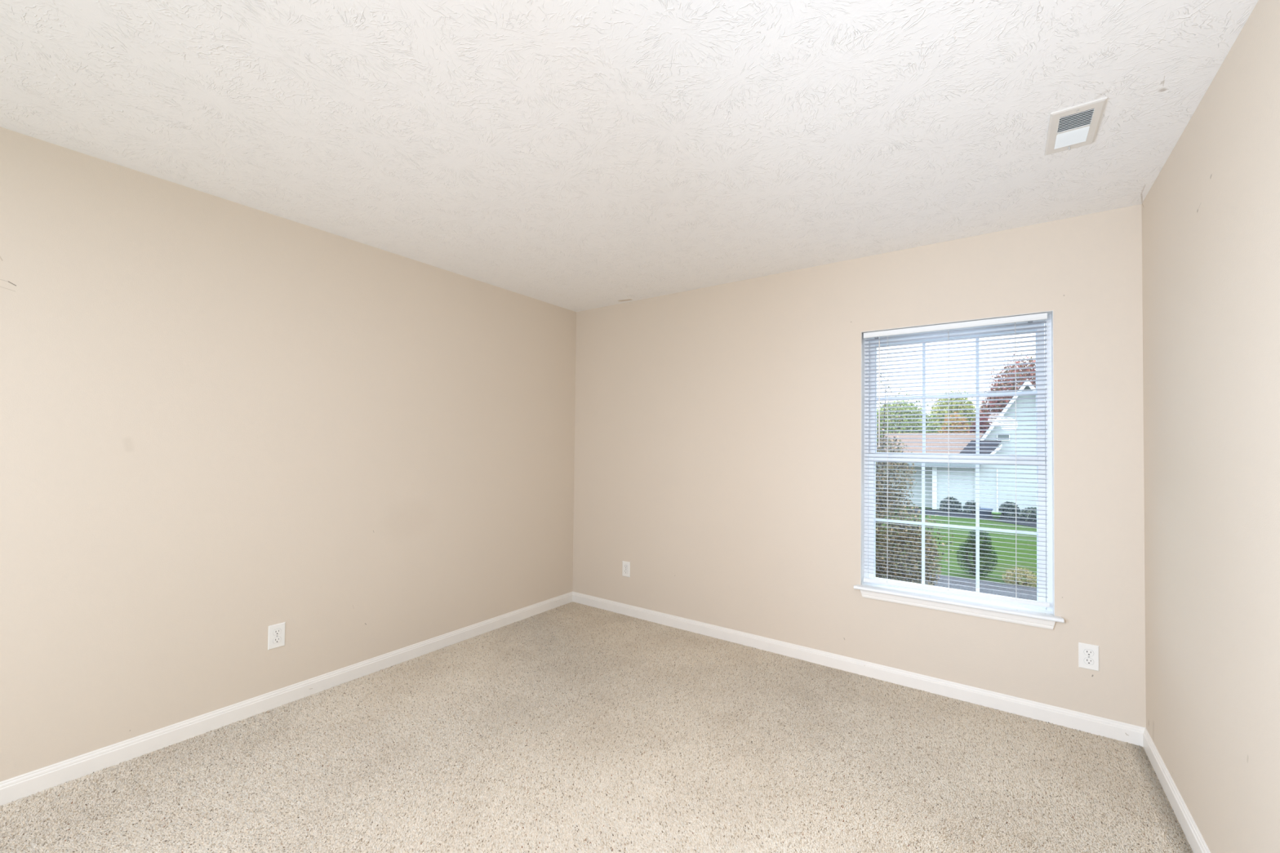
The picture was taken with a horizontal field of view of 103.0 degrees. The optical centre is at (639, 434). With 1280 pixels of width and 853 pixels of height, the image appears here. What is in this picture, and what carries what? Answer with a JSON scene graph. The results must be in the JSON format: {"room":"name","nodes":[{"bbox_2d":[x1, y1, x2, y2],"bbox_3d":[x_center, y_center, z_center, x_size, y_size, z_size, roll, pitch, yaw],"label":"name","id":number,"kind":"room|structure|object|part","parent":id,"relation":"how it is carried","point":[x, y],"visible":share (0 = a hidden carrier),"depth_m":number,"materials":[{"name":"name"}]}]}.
{"room":"empty bedroom","nodes":[
{"label":"empty bedroom","id":0,"kind":"room"},
{"bbox_2d":[0,126,576,782],"bbox_3d":[-1.911,0.128,2.486,0.120,2.440,4.520,0,-1,35],"label":"wall","id":1,"kind":"structure","parent":0,"point":[223,422],"depth_m":2.36,"materials":[{"name":"beige paint"}]},
{"bbox_2d":[267,622,285,649],"bbox_3d":[-1.802,0.999,2.526,0.008,0.117,0.073,0,-1,35],"label":"wall outlet","id":2,"kind":"object","parent":1,"relation":"attached to","point":[276,634],"visible":1,"depth_m":2.52,"materials":[{"name":"white plastic"}]},
{"bbox_2d":[272,636,280,644],"bbox_3d":[-1.801,1.019,2.524,0.001,0.030,0.036,0,-1,35],"label":"receptacle","id":3,"kind":"object","parent":2,"relation":"attached to","point":[276,640],"depth_m":2.52,"materials":[{"name":"white plastic"}]},
{"bbox_2d":[272,628,281,635],"bbox_3d":[-1.799,0.979,2.524,0.002,0.030,0.036,0,-1,35],"label":"receptacle","id":4,"kind":"object","parent":2,"relation":"attached to","point":[276,632],"depth_m":2.52,"materials":[{"name":"white plastic"}]},
{"bbox_2d":[0,591,572,806],"bbox_3d":[-1.835,1.307,2.474,0.012,0.083,4.400,0,-1,35],"label":"baseboard","id":5,"kind":"structure","parent":1,"relation":"attached to","point":[21,786],"depth_m":2.37,"materials":[{"name":"white paint"}]},
{"bbox_2d":[0,601,1193,852],"bbox_3d":[-0.465,1.390,1.425,3.700,0.106,4.520,0,-1,35],"label":"floor","id":6,"kind":"structure","parent":0,"point":[571,727],"depth_m":2.05,"materials":[{"name":"beige carpet"}]},
{"bbox_2d":[0,0,1258,311],"bbox_3d":[-0.437,-1.146,1.475,3.700,0.100,4.520,0,-1,35],"label":"ceiling","id":7,"kind":"structure","parent":0,"point":[574,155],"depth_m":1.72,"materials":[{"name":"white paint"}]},
{"bbox_2d":[1044,96,1106,155],"bbox_3d":[1.508,-1.059,1.772,0.140,0.020,0.292,0,-1,35],"label":"ceiling vent","id":8,"kind":"object","parent":7,"relation":"in","point":[1077,126],"visible":1,"depth_m":1.75,"materials":[{"name":"white metal"}]},
{"bbox_2d":[572,204,1146,728],"bbox_3d":[0.898,0.376,3.349,3.700,3.040,0.150,0,-1,35],"label":"wall","id":9,"kind":"structure","parent":0,"point":[717,428],"depth_m":3.08,"materials":[{"name":"beige paint"}]},
{"bbox_2d":[622,560,630,577],"bbox_3d":[-0.109,1.044,3.950,0.073,0.117,0.008,0,-1,35],"label":"wall outlet","id":10,"kind":"object","parent":9,"relation":"attached to","point":[626,565],"visible":1,"depth_m":3.94,"materials":[{"name":"white plastic"}]},
{"bbox_2d":[572,591,1145,746],"bbox_3d":[0.841,1.352,3.264,3.460,0.083,0.012,0,-1,35],"label":"baseboard","id":11,"kind":"structure","parent":9,"relation":"attached to","point":[1095,725],"depth_m":2.83,"materials":[{"name":"white paint"}]},
{"bbox_2d":[853,310,1064,629],"bbox_3d":[1.684,0.169,2.769,0.941,1.549,0.189,0,-1,35],"label":"window","id":12,"kind":"structure","parent":9,"relation":"in","point":[1043,617],"depth_m":2.72,"materials":[{"name":"white paint"}]},
{"bbox_3d":[1.698,0.116,2.793,0.766,0.012,0.005,0,-1,35],"label":"lift rail","id":13,"kind":"part","parent":12,"relation":"part of","materials":[{"name":"white plastic"}]},
{"bbox_2d":[875,462,1036,592],"bbox_3d":[1.703,0.502,2.798,0.766,0.694,0.007,0,-1,35],"label":"sash","id":14,"kind":"object","parent":12,"relation":"attached to","point":[977,486],"depth_m":2.76,"materials":[{"name":"white plastic"}]},
{"bbox_2d":[876,336,1035,453],"bbox_3d":[1.729,-0.215,2.837,0.766,0.648,0.007,0,-1,35],"label":"grille","id":15,"kind":"object","parent":12,"relation":"attached to","point":[956,337],"depth_m":2.86,"materials":[{"name":"white plastic"}]},
{"bbox_2d":[863,312,1049,607],"bbox_3d":[1.663,0.129,2.749,0.850,1.460,0.045,0,-1,35],"label":"window blind","id":16,"kind":"object","parent":12,"relation":"attached to","point":[1029,318],"visible":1,"depth_m":2.72,"materials":[{"name":"white plastic"}]},
{"bbox_3d":[1.425,0.137,2.927,0.004,1.415,0.030,0,-1,35],"label":"ladder cord","id":17,"kind":"part","parent":16,"relation":"part of","materials":[{"name":"white fabric"}]},
{"bbox_3d":[1.670,0.134,2.753,0.004,1.411,0.030,0,-1,35],"label":"ladder cord","id":18,"kind":"part","parent":16,"relation":"part of","materials":[{"name":"white fabric"}]},
{"bbox_3d":[1.661,0.842,2.740,0.849,0.034,0.027,0,-1,35],"label":"rail","id":19,"kind":"part","parent":16,"relation":"part of","materials":[{"name":"white plastic"}]},
{"bbox_3d":[1.908,0.131,2.584,0.004,1.406,0.030,0,-1,35],"label":"ladder cord","id":20,"kind":"part","parent":16,"relation":"part of","materials":[{"name":"white fabric"}]},
{"bbox_3d":[1.729,-0.214,2.837,0.826,0.726,0.026,0,-1,35],"label":"sash","id":21,"kind":"part","parent":12,"relation":"part of","materials":[{"name":"white plastic"}]},
{"bbox_3d":[1.703,0.502,2.798,0.826,0.784,0.028,0,-1,35],"label":"sash","id":22,"kind":"part","parent":12,"relation":"part of","materials":[{"name":"white plastic"}]},
{"bbox_2d":[1078,642,1099,671],"bbox_3d":[2.100,1.040,2.381,0.073,0.117,0.008,0,-1,35],"label":"wall outlet","id":23,"kind":"object","parent":9,"relation":"attached to","point":[1088,654],"visible":1,"depth_m":2.38,"materials":[{"name":"white plastic"}]},
{"bbox_2d":[1084,657,1093,665],"bbox_3d":[2.099,1.060,2.379,0.036,0.030,0.002,0,-1,35],"label":"receptacle","id":24,"kind":"object","parent":23,"relation":"attached to","point":[1087,661],"depth_m":2.38,"materials":[{"name":"white plastic"}]},
{"bbox_2d":[1084,648,1093,656],"bbox_3d":[2.099,1.020,2.380,0.036,0.030,0.001,0,-1,35],"label":"receptacle","id":25,"kind":"object","parent":23,"relation":"attached to","point":[1087,652],"depth_m":2.38,"materials":[{"name":"white plastic"}]},
{"bbox_2d":[1142,0,1279,852],"bbox_3d":[1.009,0.119,0.413,0.120,2.440,4.520,0,-1,35],"label":"wall","id":26,"kind":"structure","parent":0,"point":[1211,215],"depth_m":1.48,"materials":[{"name":"beige paint"}]},
{"bbox_2d":[1142,728,1210,852],"bbox_3d":[0.977,1.299,0.478,0.012,0.083,4.400,0,-1,35],"label":"baseboard","id":27,"kind":"structure","parent":26,"relation":"attached to","point":[1191,831],"depth_m":1.85,"materials":[{"name":"white paint"}]},
{"label":"outside","id":28,"kind":"structure","parent":0,"visible":0},
{"bbox_2d":[875,504,1036,588],"bbox_3d":[16.832,2.830,28.771,80.000,0.680,59.850,0,-1,35],"label":"lawn","id":29,"kind":"structure","parent":28,"point":[993,535],"depth_m":10.38,"materials":[{"name":"green plant"}]},
{"bbox_2d":[876,392,941,445],"bbox_3d":[15.192,0.378,29.920,4.491,5.724,3.595,0,-1,22],"label":"tree","id":30,"kind":"object","parent":29,"relation":"on","point":[896,401],"visible":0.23,"depth_m":28.98,"materials":[{"name":"green plant"}]},
{"bbox_2d":[875,362,953,586],"bbox_3d":[2.822,0.498,5.911,0.936,2.836,1.359,1,-1,-37],"label":"leafy bush","id":31,"kind":"object","parent":29,"relation":"on","point":[878,513],"visible":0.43,"depth_m":5.69,"materials":[{"name":"green plant"}]},
{"bbox_3d":[2.872,0.642,5.939,0.355,2.549,0.750,2,-1,-40],"label":"stem","id":32,"kind":"part","parent":31,"relation":"part of","materials":[{"name":"green plant"}]},
{"bbox_2d":[927,385,975,432],"bbox_3d":[19.538,0.102,31.187,4.216,6.393,2.865,0,-1,29],"label":"tree","id":33,"kind":"object","parent":29,"relation":"on","point":[962,398],"visible":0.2,"depth_m":30.80,"materials":[{"name":"green plant"}]},
{"bbox_2d":[937,411,971,432],"bbox_3d":[16.216,0.968,26.243,1.482,4.370,1.293,0,-1,16],"label":"tree","id":34,"kind":"object","parent":29,"relation":"on","point":[953,415],"visible":0.35,"depth_m":26.00,"materials":[{"name":"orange plant"}]},
{"bbox_2d":[875,567,1036,600],"bbox_3d":[3.905,1.947,6.670,2.192,0.095,1.154,0,-1,35],"label":"garden path","id":35,"kind":"structure","parent":29,"relation":"on","point":[1006,589],"depth_m":6.39,"materials":[{"name":"grey concrete"}]},
{"bbox_2d":[875,377,1036,514],"bbox_3d":[14.567,0.541,22.223,7.100,4.990,7.650,0,-1,35],"label":"house","id":36,"kind":"structure","parent":29,"relation":"on","point":[988,504],"depth_m":19.07,"materials":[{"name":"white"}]},
{"bbox_2d":[997,435,1008,439],"bbox_3d":[13.466,0.098,18.860,0.340,0.180,0.023,0,-1,35],"label":"gable vent","id":37,"kind":"object","parent":36,"relation":"attached to","point":[998,436],"depth_m":18.85,"materials":[{"name":"white plastic"}]},
{"bbox_2d":[908,508,1036,527],"bbox_3d":[11.993,2.760,16.176,6.369,0.279,5.668,0,-1,35],"label":"mulch bed","id":38,"kind":"object","parent":29,"relation":"on","point":[1032,525],"visible":0.2,"depth_m":16.90,"materials":[{"name":"brown soil"}]},
{"bbox_2d":[938,496,962,512],"bbox_3d":[11.401,2.654,18.674,0.755,0.784,0.623,0,-1,35],"label":"shrub","id":39,"kind":"object","parent":38,"relation":"on","point":[951,510],"visible":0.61,"depth_m":18.56,"materials":[{"name":"green plant"}]},
{"bbox_2d":[962,500,980,515],"bbox_3d":[11.714,2.684,17.959,0.583,0.743,0.583,0,-1,35],"label":"shrub","id":40,"kind":"object","parent":38,"relation":"on","point":[973,512],"visible":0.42,"depth_m":17.89,"materials":[{"name":"green plant"}]},
{"bbox_2d":[979,507,993,517],"bbox_3d":[11.649,2.640,17.153,0.420,0.300,0.414,0,-1,35],"label":"plant pot","id":41,"kind":"object","parent":38,"relation":"on","point":[984,513],"visible":0.82,"depth_m":17.03,"materials":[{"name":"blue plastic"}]},
{"bbox_2d":[991,512,1001,518],"bbox_3d":[11.719,2.669,16.734,0.280,0.200,0.276,0,-1,35],"label":"plant pot","id":42,"kind":"object","parent":38,"relation":"on","point":[993,513],"visible":0.83,"depth_m":16.66,"materials":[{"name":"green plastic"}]},
{"bbox_2d":[998,501,1021,519],"bbox_3d":[12.295,2.582,16.936,0.652,0.722,0.640,0,-1,35],"label":"shrub","id":43,"kind":"object","parent":38,"relation":"on","point":[1006,514],"visible":0.7,"depth_m":16.81,"materials":[{"name":"green plant"}]},
{"bbox_2d":[1018,506,1036,521],"bbox_3d":[12.495,2.632,16.183,0.751,0.676,0.633,0,-1,35],"label":"shrub","id":44,"kind":"object","parent":38,"relation":"on","point":[1028,516],"visible":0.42,"depth_m":16.14,"materials":[{"name":"green plant"}]},
{"bbox_2d":[956,529,997,577],"bbox_3d":[4.743,1.658,7.175,0.503,0.745,0.448,0,-1,35],"label":"conical shrub","id":45,"kind":"object","parent":29,"relation":"on","point":[983,551],"visible":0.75,"depth_m":7.12,"materials":[{"name":"green plant"}]},
{"bbox_2d":[968,414,991,433],"bbox_3d":[18.137,1.052,26.964,1.357,4.273,1.007,0,-1,35],"label":"tree","id":46,"kind":"object","parent":29,"relation":"on","point":[980,419],"visible":0.17,"depth_m":26.88,"materials":[{"name":"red plant"}]},
{"bbox_2d":[979,351,1035,432],"bbox_3d":[20.607,-0.611,27.351,4.579,7.677,2.891,0,-1,38],"label":"tree","id":47,"kind":"object","parent":29,"relation":"on","point":[1028,361],"visible":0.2,"depth_m":27.45,"materials":[{"name":"red plant"}]},
{"bbox_2d":[1001,567,1036,587],"bbox_3d":[5.028,1.909,6.724,0.407,0.308,0.408,0,-1,35],"label":"plant","id":48,"kind":"object","parent":29,"relation":"on","point":[1031,577],"visible":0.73,"depth_m":6.69,"materials":[{"name":"green plant"}]}
]}

